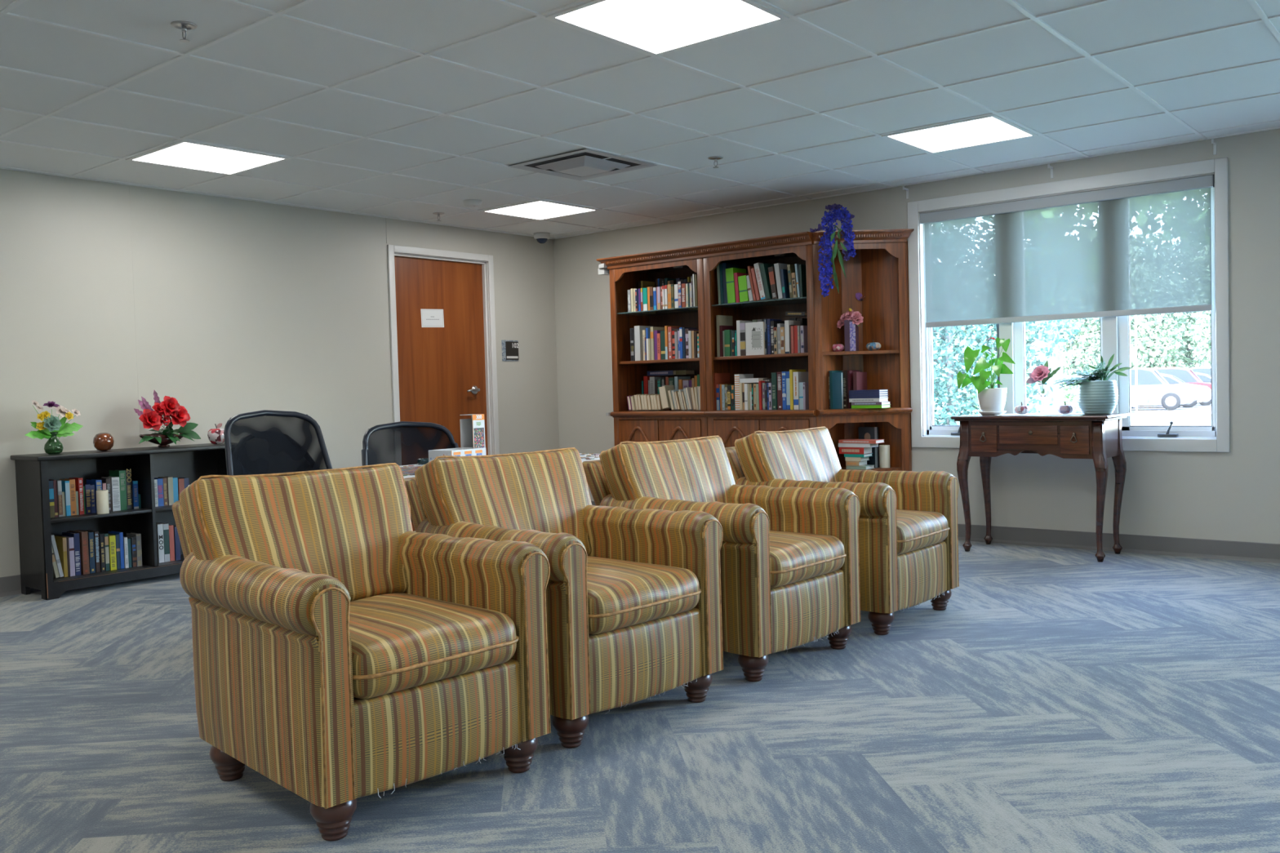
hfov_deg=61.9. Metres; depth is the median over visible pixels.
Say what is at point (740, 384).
book
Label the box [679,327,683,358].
book
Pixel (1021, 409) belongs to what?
pumpkin
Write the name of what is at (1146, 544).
baseboard
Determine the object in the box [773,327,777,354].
book
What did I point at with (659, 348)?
book
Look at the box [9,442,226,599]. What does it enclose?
bookshelf
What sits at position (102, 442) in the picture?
ball
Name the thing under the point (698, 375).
book
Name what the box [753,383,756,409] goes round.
book
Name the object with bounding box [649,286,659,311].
book
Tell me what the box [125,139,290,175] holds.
recessed light
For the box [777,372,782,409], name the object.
book
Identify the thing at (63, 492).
book
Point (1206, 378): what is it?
car
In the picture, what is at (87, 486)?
book
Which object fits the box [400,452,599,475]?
puzzle pieces
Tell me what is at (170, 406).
bunch
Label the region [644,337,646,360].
book
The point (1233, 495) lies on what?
wall
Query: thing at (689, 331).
book
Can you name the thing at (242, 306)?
wall
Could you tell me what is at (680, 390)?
book
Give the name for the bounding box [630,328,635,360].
book
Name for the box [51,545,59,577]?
book
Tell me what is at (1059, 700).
floor
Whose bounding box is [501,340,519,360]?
room sign
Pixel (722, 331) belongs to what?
book
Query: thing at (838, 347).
pumpkin
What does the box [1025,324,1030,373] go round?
tree
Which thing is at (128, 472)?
book
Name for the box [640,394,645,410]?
book
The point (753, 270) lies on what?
book
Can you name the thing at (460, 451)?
box
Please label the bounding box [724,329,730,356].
book
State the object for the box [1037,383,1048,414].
glass vase
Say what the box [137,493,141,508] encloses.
book
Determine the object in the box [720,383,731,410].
book
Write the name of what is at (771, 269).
book
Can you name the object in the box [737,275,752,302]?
book
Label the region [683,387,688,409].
book
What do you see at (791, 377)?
book
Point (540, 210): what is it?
recessed light
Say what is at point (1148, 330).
tree
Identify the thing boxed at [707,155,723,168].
sprinkler
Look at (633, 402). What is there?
book
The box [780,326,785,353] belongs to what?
book
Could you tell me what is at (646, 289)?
book
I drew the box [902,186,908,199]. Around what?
curtain bracket
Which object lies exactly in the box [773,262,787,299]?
book
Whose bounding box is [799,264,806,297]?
book
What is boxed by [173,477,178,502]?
book
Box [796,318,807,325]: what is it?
book
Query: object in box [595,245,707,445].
bookcase
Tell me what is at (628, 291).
book
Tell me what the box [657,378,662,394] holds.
book
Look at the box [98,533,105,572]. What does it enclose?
book
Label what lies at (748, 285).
book
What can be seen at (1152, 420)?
ground
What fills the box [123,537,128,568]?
book
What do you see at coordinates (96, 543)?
book
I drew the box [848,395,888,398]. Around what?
book
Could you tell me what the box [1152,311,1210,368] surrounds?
tree
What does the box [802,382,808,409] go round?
book
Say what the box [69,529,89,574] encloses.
book
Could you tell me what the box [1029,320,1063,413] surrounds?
tree
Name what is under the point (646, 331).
book
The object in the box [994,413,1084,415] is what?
table runner
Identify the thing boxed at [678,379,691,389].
book
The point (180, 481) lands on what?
book
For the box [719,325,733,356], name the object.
book
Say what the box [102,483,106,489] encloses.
book
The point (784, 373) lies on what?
book
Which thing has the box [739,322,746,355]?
book
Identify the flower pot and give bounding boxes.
[976,387,1007,415]
[1076,380,1118,414]
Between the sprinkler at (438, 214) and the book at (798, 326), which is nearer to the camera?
the book at (798, 326)
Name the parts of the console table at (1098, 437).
leg, drop pull, drawer, leg, drawer, drop pull, drawer, leg, leg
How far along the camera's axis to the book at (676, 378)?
7.89 m
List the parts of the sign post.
sign plate, post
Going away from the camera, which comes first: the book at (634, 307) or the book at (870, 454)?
the book at (870, 454)
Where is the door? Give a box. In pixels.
[386,244,499,531]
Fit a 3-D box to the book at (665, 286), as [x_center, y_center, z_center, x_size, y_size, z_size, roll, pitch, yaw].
[0.223,-0.936,7.750,0.022,0.172,0.114,0,3,40]
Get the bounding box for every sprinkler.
[170,20,197,42]
[432,212,444,221]
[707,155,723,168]
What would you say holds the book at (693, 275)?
on the bookcase at (625, 272)
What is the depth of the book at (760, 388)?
7.20 m
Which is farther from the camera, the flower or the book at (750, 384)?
the book at (750, 384)
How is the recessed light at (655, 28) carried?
in the ceiling
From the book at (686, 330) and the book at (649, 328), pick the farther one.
the book at (649, 328)
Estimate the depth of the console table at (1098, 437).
6.03 m
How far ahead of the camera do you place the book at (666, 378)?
7.94 m
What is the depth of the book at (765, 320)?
7.17 m
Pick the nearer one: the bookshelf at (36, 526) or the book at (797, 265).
the bookshelf at (36, 526)
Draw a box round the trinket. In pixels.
[417,457,428,464]
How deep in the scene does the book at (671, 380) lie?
7.91 m
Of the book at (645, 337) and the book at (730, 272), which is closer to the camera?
the book at (730, 272)
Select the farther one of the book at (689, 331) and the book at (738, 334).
the book at (689, 331)
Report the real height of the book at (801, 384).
0.178 m
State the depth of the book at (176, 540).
6.18 m
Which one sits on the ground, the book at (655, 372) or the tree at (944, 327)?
the tree at (944, 327)
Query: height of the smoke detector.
0.038 m
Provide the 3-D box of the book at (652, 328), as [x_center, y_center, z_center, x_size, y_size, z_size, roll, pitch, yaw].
[0.141,-0.611,7.871,0.026,0.243,0.166,0,3,40]
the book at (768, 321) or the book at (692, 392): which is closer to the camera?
the book at (768, 321)
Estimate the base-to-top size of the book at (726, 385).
0.180 m
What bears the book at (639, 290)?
on the bookcase at (625, 272)
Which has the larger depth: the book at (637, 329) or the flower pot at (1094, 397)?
the book at (637, 329)
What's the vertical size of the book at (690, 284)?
0.169 m
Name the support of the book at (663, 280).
on the bookcase at (625, 272)
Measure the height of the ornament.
0.058 m
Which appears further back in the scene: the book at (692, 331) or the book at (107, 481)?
the book at (692, 331)
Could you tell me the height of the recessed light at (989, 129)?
0.010 m
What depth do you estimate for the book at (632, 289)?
7.91 m
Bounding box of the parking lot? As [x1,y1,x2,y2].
[933,402,1211,415]
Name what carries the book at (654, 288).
on the bookcase at (625, 272)
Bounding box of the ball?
[93,432,114,451]
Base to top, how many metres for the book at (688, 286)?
0.167 m
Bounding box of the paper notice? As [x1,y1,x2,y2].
[420,308,444,327]
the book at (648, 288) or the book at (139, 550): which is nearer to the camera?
the book at (139, 550)
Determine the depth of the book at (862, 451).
6.91 m
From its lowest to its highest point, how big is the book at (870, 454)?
0.019 m
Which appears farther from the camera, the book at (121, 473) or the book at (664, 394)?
the book at (664, 394)
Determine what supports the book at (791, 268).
on the bookcase at (794, 248)
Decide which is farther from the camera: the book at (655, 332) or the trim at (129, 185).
the book at (655, 332)
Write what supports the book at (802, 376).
on the bookcase at (794, 248)
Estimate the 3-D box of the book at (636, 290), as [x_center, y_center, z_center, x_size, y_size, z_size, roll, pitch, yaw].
[0.009,-0.935,7.926,0.017,0.170,0.116,0,3,40]
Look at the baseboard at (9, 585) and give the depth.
5.71 m
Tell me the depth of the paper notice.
7.98 m
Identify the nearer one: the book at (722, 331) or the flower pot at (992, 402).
the flower pot at (992, 402)
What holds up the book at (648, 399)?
on the bookcase at (625, 272)
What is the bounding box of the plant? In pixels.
[956,333,1015,393]
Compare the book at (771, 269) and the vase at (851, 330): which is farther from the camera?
the book at (771, 269)
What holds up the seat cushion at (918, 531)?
on the armchair at (908, 535)
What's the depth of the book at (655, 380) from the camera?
8.01 m
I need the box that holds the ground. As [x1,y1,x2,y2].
[938,395,1211,425]
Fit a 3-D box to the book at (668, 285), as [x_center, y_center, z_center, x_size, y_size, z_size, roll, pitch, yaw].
[0.248,-0.938,7.733,0.032,0.176,0.112,0,3,40]
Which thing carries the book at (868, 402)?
on the book at (858, 406)
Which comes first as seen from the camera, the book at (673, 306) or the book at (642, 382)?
the book at (673, 306)
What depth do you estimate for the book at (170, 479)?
6.17 m
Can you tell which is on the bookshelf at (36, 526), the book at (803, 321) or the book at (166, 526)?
the book at (166, 526)
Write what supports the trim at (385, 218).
attached to the wall at (242, 306)
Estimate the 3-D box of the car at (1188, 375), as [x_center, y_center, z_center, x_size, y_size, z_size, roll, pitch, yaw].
[23.048,-1.738,46.459,4.470,1.670,1.890,0,2,30]
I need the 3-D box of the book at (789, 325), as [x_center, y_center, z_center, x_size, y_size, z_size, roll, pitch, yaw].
[1.035,-0.580,7.111,0.011,0.188,0.124,0,3,40]
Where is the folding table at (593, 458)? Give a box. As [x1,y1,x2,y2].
[187,453,599,486]
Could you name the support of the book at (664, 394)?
on the bookcase at (625, 272)
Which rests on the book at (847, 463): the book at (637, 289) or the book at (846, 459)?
the book at (846, 459)
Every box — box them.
[428,447,486,462]
[459,413,485,447]
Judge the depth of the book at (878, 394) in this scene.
6.85 m
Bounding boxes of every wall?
[0,168,559,577]
[552,128,1279,543]
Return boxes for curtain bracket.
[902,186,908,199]
[1047,164,1053,177]
[1211,138,1216,155]
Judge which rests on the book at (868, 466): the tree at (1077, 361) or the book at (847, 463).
the book at (847, 463)
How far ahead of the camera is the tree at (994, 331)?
67.86 m
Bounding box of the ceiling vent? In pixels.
[508,148,657,180]
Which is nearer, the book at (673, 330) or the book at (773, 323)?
the book at (773, 323)
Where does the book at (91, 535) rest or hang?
on the bookshelf at (36, 526)
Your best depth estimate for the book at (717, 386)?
7.42 m
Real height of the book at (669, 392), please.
0.146 m
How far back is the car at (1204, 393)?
42.80 m
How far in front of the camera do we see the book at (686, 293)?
7.59 m
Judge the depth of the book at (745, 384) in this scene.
7.27 m
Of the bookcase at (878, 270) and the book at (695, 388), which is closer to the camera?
the bookcase at (878, 270)
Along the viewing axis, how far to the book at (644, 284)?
8.09 m
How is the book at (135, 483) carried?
on the bookshelf at (36, 526)
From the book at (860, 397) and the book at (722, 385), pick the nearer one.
the book at (860, 397)
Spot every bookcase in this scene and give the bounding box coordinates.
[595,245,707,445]
[697,231,816,447]
[813,228,914,471]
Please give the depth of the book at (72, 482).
5.75 m
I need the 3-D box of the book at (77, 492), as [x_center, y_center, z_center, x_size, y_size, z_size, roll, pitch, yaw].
[-3.079,0.414,5.803,0.096,0.127,0.012,0,3,40]
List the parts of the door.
handle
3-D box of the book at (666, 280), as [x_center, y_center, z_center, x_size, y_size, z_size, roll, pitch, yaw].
[0.241,-0.980,7.971,0.021,0.244,0.150,0,3,40]
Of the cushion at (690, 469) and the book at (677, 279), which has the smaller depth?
the cushion at (690, 469)
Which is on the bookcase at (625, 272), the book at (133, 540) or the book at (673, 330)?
the book at (673, 330)
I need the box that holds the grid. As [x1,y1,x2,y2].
[0,0,1279,239]
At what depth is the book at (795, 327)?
7.04 m
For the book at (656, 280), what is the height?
0.247 m
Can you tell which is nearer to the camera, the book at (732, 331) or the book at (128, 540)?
the book at (128, 540)
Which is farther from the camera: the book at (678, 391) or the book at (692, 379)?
the book at (692, 379)
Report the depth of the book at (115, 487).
5.92 m
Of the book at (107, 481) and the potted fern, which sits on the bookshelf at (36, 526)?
the book at (107, 481)
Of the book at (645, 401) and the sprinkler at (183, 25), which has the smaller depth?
the sprinkler at (183, 25)
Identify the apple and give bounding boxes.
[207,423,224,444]
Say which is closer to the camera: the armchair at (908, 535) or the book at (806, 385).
the armchair at (908, 535)
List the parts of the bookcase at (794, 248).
panel, panel moulding, door, cornice, shelf, panel, panel, panel moulding, door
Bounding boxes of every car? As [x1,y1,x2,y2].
[1063,375,1149,408]
[1093,367,1197,410]
[1149,367,1211,405]
[1160,373,1211,408]
[1186,366,1211,375]
[1194,372,1211,383]
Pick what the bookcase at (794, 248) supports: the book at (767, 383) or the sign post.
the book at (767, 383)
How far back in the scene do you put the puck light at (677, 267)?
7.75 m
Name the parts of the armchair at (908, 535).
frame, arm, leg, panel, arm, rail, leg, panel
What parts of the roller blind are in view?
bead chain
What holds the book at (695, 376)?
on the bookcase at (625, 272)
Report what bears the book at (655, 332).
on the bookcase at (625, 272)
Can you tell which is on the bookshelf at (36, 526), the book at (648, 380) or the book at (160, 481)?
the book at (160, 481)
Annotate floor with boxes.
[0,540,1279,852]
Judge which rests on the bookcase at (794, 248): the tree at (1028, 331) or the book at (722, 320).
the book at (722, 320)
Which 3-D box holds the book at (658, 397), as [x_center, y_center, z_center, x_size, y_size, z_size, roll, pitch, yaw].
[0.165,-0.178,7.810,0.043,0.116,0.100,0,3,40]
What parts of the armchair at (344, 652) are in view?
frame, leg, arm, panel, leg, rail, arm, leg, panel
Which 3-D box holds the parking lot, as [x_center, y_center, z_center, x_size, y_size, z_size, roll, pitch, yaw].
[23.273,-0.975,48.726,100.000,0.030,24.500,0,3,40]
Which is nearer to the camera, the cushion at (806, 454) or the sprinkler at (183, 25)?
the sprinkler at (183, 25)
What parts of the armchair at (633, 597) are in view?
frame, arm, leg, panel, rail, arm, leg, panel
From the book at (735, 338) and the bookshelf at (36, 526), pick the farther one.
the book at (735, 338)
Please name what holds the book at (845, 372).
on the bookcase at (878, 270)
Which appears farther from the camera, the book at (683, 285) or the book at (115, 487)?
the book at (683, 285)
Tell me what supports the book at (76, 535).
on the bookshelf at (36, 526)
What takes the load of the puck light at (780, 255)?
attached to the bookcase at (794, 248)
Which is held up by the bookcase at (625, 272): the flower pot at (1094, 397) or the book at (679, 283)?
the book at (679, 283)
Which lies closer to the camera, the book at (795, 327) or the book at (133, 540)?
the book at (133, 540)
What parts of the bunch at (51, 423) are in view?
white flower, white flower, yellow flower, yellow flower, yellow flower, yellow flower, purple flower, grey green flower, white flower, yellow flower, white flower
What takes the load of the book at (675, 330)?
on the bookcase at (625, 272)
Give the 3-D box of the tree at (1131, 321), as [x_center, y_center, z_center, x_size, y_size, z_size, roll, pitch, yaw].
[30.814,-7.552,69.710,4.426,11.507,4.746,0,3,40]
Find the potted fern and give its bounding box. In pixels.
[1053,354,1133,388]
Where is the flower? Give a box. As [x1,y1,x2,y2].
[1026,360,1061,393]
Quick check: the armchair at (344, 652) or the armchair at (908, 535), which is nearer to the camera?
the armchair at (344, 652)
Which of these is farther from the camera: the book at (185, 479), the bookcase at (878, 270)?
the bookcase at (878, 270)
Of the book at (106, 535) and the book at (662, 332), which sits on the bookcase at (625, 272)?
the book at (662, 332)
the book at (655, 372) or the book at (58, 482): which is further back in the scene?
the book at (655, 372)
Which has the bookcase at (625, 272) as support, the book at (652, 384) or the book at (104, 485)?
the book at (652, 384)
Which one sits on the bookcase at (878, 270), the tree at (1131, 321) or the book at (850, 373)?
the book at (850, 373)
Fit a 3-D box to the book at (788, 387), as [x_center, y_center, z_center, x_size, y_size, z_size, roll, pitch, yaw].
[1.034,-0.241,7.127,0.029,0.252,0.172,0,3,40]
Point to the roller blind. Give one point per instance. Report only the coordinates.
(1142, 249)
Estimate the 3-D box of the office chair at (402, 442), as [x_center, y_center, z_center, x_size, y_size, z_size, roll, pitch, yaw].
[-0.940,0.418,5.042,0.636,0.884,0.629,-4,3,-44]
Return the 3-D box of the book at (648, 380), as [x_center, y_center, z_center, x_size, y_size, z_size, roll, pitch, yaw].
[0.117,-0.240,8.113,0.018,0.227,0.147,0,3,40]
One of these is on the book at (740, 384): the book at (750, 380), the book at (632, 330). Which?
the book at (750, 380)
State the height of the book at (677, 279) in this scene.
0.235 m
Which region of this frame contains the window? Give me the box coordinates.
[906,157,1230,452]
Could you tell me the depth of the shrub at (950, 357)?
12.38 m
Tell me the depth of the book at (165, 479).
6.15 m
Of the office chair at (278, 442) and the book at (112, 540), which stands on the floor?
the office chair at (278, 442)
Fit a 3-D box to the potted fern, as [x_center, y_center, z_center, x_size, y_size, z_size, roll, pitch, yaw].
[2.498,-0.308,5.936,0.340,0.185,0.306,-2,2,-2]
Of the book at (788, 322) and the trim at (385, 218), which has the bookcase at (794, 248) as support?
the book at (788, 322)
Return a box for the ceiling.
[0,0,1279,237]
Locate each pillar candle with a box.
[96,489,109,514]
[879,444,890,468]
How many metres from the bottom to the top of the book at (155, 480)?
0.156 m
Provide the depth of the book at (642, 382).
8.09 m
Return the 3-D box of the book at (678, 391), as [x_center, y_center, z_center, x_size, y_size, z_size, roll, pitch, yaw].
[0.315,-0.187,7.681,0.043,0.136,0.092,0,3,40]
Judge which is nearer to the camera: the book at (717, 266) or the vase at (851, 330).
the vase at (851, 330)
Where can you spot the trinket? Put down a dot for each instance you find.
(422, 460)
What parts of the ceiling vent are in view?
plate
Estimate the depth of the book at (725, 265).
7.38 m
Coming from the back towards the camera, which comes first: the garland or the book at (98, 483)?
the garland
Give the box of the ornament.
[855,292,863,300]
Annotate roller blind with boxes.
[920,173,1214,431]
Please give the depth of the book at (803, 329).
7.01 m
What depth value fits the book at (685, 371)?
7.89 m
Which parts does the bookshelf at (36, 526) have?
panel, shelf, shelf, frame, panel, shelf, shelf, panel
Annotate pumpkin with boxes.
[831,341,844,351]
[866,339,880,351]
[1014,401,1029,414]
[1057,401,1073,413]
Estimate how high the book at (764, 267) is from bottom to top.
0.246 m
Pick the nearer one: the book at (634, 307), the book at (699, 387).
the book at (699, 387)
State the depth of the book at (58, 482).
5.70 m
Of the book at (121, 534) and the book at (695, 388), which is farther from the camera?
the book at (695, 388)
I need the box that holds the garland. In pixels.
[809,203,856,297]
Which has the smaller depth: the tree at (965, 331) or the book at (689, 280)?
the book at (689, 280)
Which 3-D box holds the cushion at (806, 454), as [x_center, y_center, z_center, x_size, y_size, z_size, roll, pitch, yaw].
[0.712,0.215,4.844,0.249,0.401,0.640,0,3,40]
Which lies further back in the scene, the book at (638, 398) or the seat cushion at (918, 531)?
the book at (638, 398)
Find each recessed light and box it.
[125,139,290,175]
[480,200,599,220]
[545,0,789,56]
[881,114,1038,153]
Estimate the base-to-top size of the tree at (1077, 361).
9.869 m
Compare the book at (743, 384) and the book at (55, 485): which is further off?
the book at (743, 384)
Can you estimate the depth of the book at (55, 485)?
5.69 m
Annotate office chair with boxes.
[223,409,332,476]
[361,421,458,522]
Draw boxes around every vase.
[44,431,63,454]
[139,432,183,447]
[844,320,858,351]
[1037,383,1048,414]
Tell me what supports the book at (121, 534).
on the bookshelf at (36, 526)
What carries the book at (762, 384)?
on the bookcase at (794, 248)
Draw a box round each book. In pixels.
[48,479,57,517]
[48,480,54,517]
[51,534,63,577]
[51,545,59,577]
[54,535,67,577]
[56,480,62,516]
[59,478,76,515]
[61,480,71,515]
[62,491,66,516]
[62,531,80,575]
[62,535,75,576]
[69,477,84,515]
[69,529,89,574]
[75,491,79,515]
[83,484,91,514]
[83,486,85,514]
[84,530,95,573]
[86,479,102,512]
[86,529,100,572]
[90,484,95,513]
[96,477,111,511]
[98,532,110,571]
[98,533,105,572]
[101,476,120,511]
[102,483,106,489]
[105,533,120,569]
[108,530,124,568]
[108,534,116,570]
[109,470,127,510]
[115,468,133,509]
[123,535,137,567]
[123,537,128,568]
[126,532,142,566]
[127,537,132,568]
[131,480,138,509]
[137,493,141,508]
[154,477,168,506]
[154,478,164,506]
[154,479,158,506]
[155,522,169,562]
[155,523,164,563]
[158,476,173,505]
[168,524,174,560]
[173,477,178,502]
[173,525,180,560]
[177,477,189,488]
[177,478,184,500]
[626,395,634,410]
[627,289,631,312]
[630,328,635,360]
[630,395,635,410]
[631,288,637,312]
[633,288,643,312]
[634,325,650,360]
[634,394,639,410]
[635,288,645,312]
[636,394,642,410]
[637,288,639,311]
[638,280,651,314]
[638,288,642,311]
[640,280,655,314]
[640,288,647,311]
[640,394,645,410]
[641,380,644,394]
[642,329,645,360]
[642,394,648,410]
[643,288,652,311]
[643,376,659,394]
[644,288,654,311]
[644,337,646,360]
[645,327,648,359]
[646,394,652,410]
[647,286,651,311]
[647,327,651,359]
[647,369,684,375]
[648,380,649,394]
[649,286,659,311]
[649,376,667,394]
[649,394,654,410]
[650,326,664,359]
[652,394,658,410]
[653,287,662,311]
[653,330,660,359]
[654,379,657,394]
[655,278,664,312]
[655,394,668,410]
[656,287,666,311]
[657,286,662,310]
[657,333,661,359]
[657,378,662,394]
[657,385,674,408]
[659,278,675,312]
[660,286,668,310]
[660,330,665,359]
[661,377,665,386]
[662,279,666,311]
[662,285,672,310]
[664,278,675,311]
[664,284,675,310]
[664,325,679,359]
[665,377,671,409]
[667,284,675,309]
[667,326,679,359]
[667,389,675,409]
[668,377,675,409]
[670,280,682,311]
[671,284,682,309]
[671,328,675,359]
[671,389,678,409]
[674,284,684,309]
[674,328,679,359]
[674,376,690,389]
[674,391,680,409]
[675,278,688,311]
[675,369,694,374]
[677,281,690,308]
[677,330,679,359]
[677,391,682,410]
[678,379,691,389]
[678,389,684,410]
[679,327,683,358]
[681,283,695,308]
[681,391,687,409]
[682,327,696,358]
[682,380,688,388]
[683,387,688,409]
[684,328,698,358]
[684,386,693,409]
[685,283,688,307]
[687,276,697,310]
[687,283,693,307]
[688,283,697,307]
[688,330,692,358]
[689,386,696,409]
[690,275,693,306]
[691,330,698,358]
[691,377,694,386]
[692,274,695,306]
[693,331,698,358]
[693,386,698,410]
[694,274,697,306]
[694,375,697,386]
[697,333,699,357]
[697,374,699,386]
[697,386,700,410]
[713,373,729,410]
[715,315,733,356]
[715,384,719,410]
[716,264,728,305]
[719,263,735,305]
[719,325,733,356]
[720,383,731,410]
[721,262,738,305]
[721,384,724,410]
[722,330,724,356]
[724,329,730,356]
[724,383,734,410]
[725,267,748,304]
[727,385,731,410]
[729,329,736,355]
[730,385,735,409]
[731,330,735,355]
[733,272,750,303]
[734,330,737,355]
[734,373,753,409]
[736,320,752,355]
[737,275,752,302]
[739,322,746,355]
[739,377,766,382]
[739,382,742,409]
[742,382,754,409]
[744,383,747,409]
[745,321,764,355]
[746,275,759,302]
[747,266,768,302]
[747,383,750,409]
[750,383,751,409]
[751,267,770,301]
[751,383,753,409]
[753,262,774,301]
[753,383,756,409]
[755,383,759,409]
[758,380,770,409]
[760,262,780,300]
[761,382,764,409]
[763,378,771,382]
[764,319,767,354]
[764,382,767,409]
[766,319,781,354]
[767,382,768,409]
[768,266,783,300]
[768,382,772,409]
[770,320,784,354]
[771,372,777,409]
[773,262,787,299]
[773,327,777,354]
[777,323,784,354]
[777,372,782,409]
[780,269,795,299]
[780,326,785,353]
[782,371,786,409]
[784,320,800,353]
[785,311,807,316]
[786,264,804,298]
[786,371,790,409]
[789,317,798,320]
[789,324,798,353]
[789,369,805,409]
[791,272,802,298]
[791,325,794,353]
[792,371,808,409]
[793,325,797,353]
[794,263,806,298]
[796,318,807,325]
[797,325,800,352]
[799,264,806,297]
[799,382,803,409]
[800,325,808,352]
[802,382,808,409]
[828,370,841,408]
[828,371,830,408]
[831,372,843,408]
[838,439,884,443]
[838,443,878,447]
[839,447,871,454]
[841,369,857,408]
[844,453,872,457]
[844,457,869,461]
[845,460,866,466]
[846,464,875,469]
[847,370,860,408]
[848,389,887,392]
[848,391,887,394]
[848,393,888,396]
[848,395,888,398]
[848,397,888,402]
[851,401,889,405]
[851,404,889,408]
[853,372,866,405]
[857,426,879,467]
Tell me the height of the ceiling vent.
0.038 m
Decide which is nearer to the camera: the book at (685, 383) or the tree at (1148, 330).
the book at (685, 383)
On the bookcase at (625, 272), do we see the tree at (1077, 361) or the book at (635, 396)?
the book at (635, 396)
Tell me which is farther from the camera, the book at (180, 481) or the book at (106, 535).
the book at (180, 481)
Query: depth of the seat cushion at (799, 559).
3.83 m
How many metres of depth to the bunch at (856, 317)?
6.94 m
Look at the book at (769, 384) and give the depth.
7.15 m
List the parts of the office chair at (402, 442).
frame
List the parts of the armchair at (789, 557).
frame, arm, leg, panel, arm, rail, leg, panel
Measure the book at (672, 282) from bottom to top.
0.224 m
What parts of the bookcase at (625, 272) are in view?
panel, panel moulding, door, cornice, shelf, panel, panel, panel moulding, door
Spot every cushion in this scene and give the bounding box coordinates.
[180,464,413,601]
[348,592,516,699]
[415,448,591,555]
[586,555,699,635]
[600,436,735,503]
[735,427,841,482]
[769,530,844,588]
[896,509,948,555]
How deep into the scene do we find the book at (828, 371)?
6.94 m
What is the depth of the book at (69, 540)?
5.72 m
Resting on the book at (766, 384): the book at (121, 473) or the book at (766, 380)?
the book at (766, 380)
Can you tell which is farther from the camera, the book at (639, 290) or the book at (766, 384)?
the book at (639, 290)
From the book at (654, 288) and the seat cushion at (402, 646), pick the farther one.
the book at (654, 288)
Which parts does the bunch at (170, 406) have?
red flower, red flower, red flower, red flower, red flower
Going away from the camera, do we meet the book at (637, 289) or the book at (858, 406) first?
the book at (858, 406)
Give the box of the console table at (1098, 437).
[951,413,1130,562]
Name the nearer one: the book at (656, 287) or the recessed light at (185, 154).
the recessed light at (185, 154)
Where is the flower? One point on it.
(1042, 373)
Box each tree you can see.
[933,327,946,393]
[941,328,974,395]
[967,321,1030,393]
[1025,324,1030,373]
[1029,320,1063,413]
[1062,317,1100,376]
[1082,320,1132,373]
[1130,311,1188,368]
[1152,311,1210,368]
[1185,311,1210,367]
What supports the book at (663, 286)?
on the bookcase at (625, 272)
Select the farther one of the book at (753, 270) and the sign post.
the sign post
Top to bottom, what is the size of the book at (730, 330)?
0.182 m
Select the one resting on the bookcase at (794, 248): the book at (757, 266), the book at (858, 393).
the book at (757, 266)
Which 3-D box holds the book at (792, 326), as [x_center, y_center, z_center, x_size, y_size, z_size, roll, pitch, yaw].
[1.041,-0.576,7.092,0.018,0.180,0.115,0,3,40]
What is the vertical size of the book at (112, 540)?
0.190 m
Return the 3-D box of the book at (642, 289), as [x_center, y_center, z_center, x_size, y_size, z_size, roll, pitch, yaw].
[0.049,-0.935,7.895,0.014,0.170,0.116,0,3,40]
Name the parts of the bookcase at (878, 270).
panel, corner panel, shelf, cornice, shelf, panel, panel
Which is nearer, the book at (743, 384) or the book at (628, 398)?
the book at (743, 384)
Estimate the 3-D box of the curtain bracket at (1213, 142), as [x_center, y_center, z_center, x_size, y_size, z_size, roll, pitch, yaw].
[3.074,-1.499,5.720,0.016,0.075,0.060,0,3,40]
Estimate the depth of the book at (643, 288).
7.84 m
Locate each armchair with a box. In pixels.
[172,462,551,841]
[404,447,723,748]
[582,435,861,682]
[724,426,959,635]
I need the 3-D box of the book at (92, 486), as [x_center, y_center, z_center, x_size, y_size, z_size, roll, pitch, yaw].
[-3.024,0.397,5.863,0.098,0.154,0.022,0,3,40]
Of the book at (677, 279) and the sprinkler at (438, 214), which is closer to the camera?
the sprinkler at (438, 214)
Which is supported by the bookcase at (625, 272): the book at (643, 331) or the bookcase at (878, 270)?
the book at (643, 331)
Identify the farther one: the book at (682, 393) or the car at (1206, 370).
the car at (1206, 370)
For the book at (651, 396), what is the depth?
7.82 m
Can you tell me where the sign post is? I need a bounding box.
[1130,315,1137,413]
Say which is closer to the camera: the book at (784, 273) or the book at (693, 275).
the book at (784, 273)
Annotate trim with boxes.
[128,185,141,447]
[385,217,387,243]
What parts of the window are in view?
sash, sash, sash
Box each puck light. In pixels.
[672,266,683,268]
[773,253,784,257]
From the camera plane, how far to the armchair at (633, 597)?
3.37 m
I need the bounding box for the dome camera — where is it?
[533,231,550,243]
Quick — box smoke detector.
[462,199,481,207]
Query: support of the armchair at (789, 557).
on the floor
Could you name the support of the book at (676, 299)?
on the bookcase at (625, 272)
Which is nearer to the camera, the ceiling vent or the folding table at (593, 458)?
the folding table at (593, 458)
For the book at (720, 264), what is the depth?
7.39 m
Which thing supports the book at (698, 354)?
on the bookcase at (625, 272)
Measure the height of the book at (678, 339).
0.201 m
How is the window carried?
in the wall at (1233, 495)
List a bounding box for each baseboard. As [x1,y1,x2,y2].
[0,574,40,597]
[591,501,1279,564]
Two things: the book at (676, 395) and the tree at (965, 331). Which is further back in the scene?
the tree at (965, 331)
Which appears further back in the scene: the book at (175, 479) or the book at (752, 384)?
the book at (752, 384)
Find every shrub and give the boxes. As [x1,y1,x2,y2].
[933,319,1084,425]
[956,330,1100,414]
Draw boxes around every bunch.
[24,400,83,439]
[133,390,200,444]
[836,308,863,328]
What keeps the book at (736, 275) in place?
on the bookcase at (794, 248)

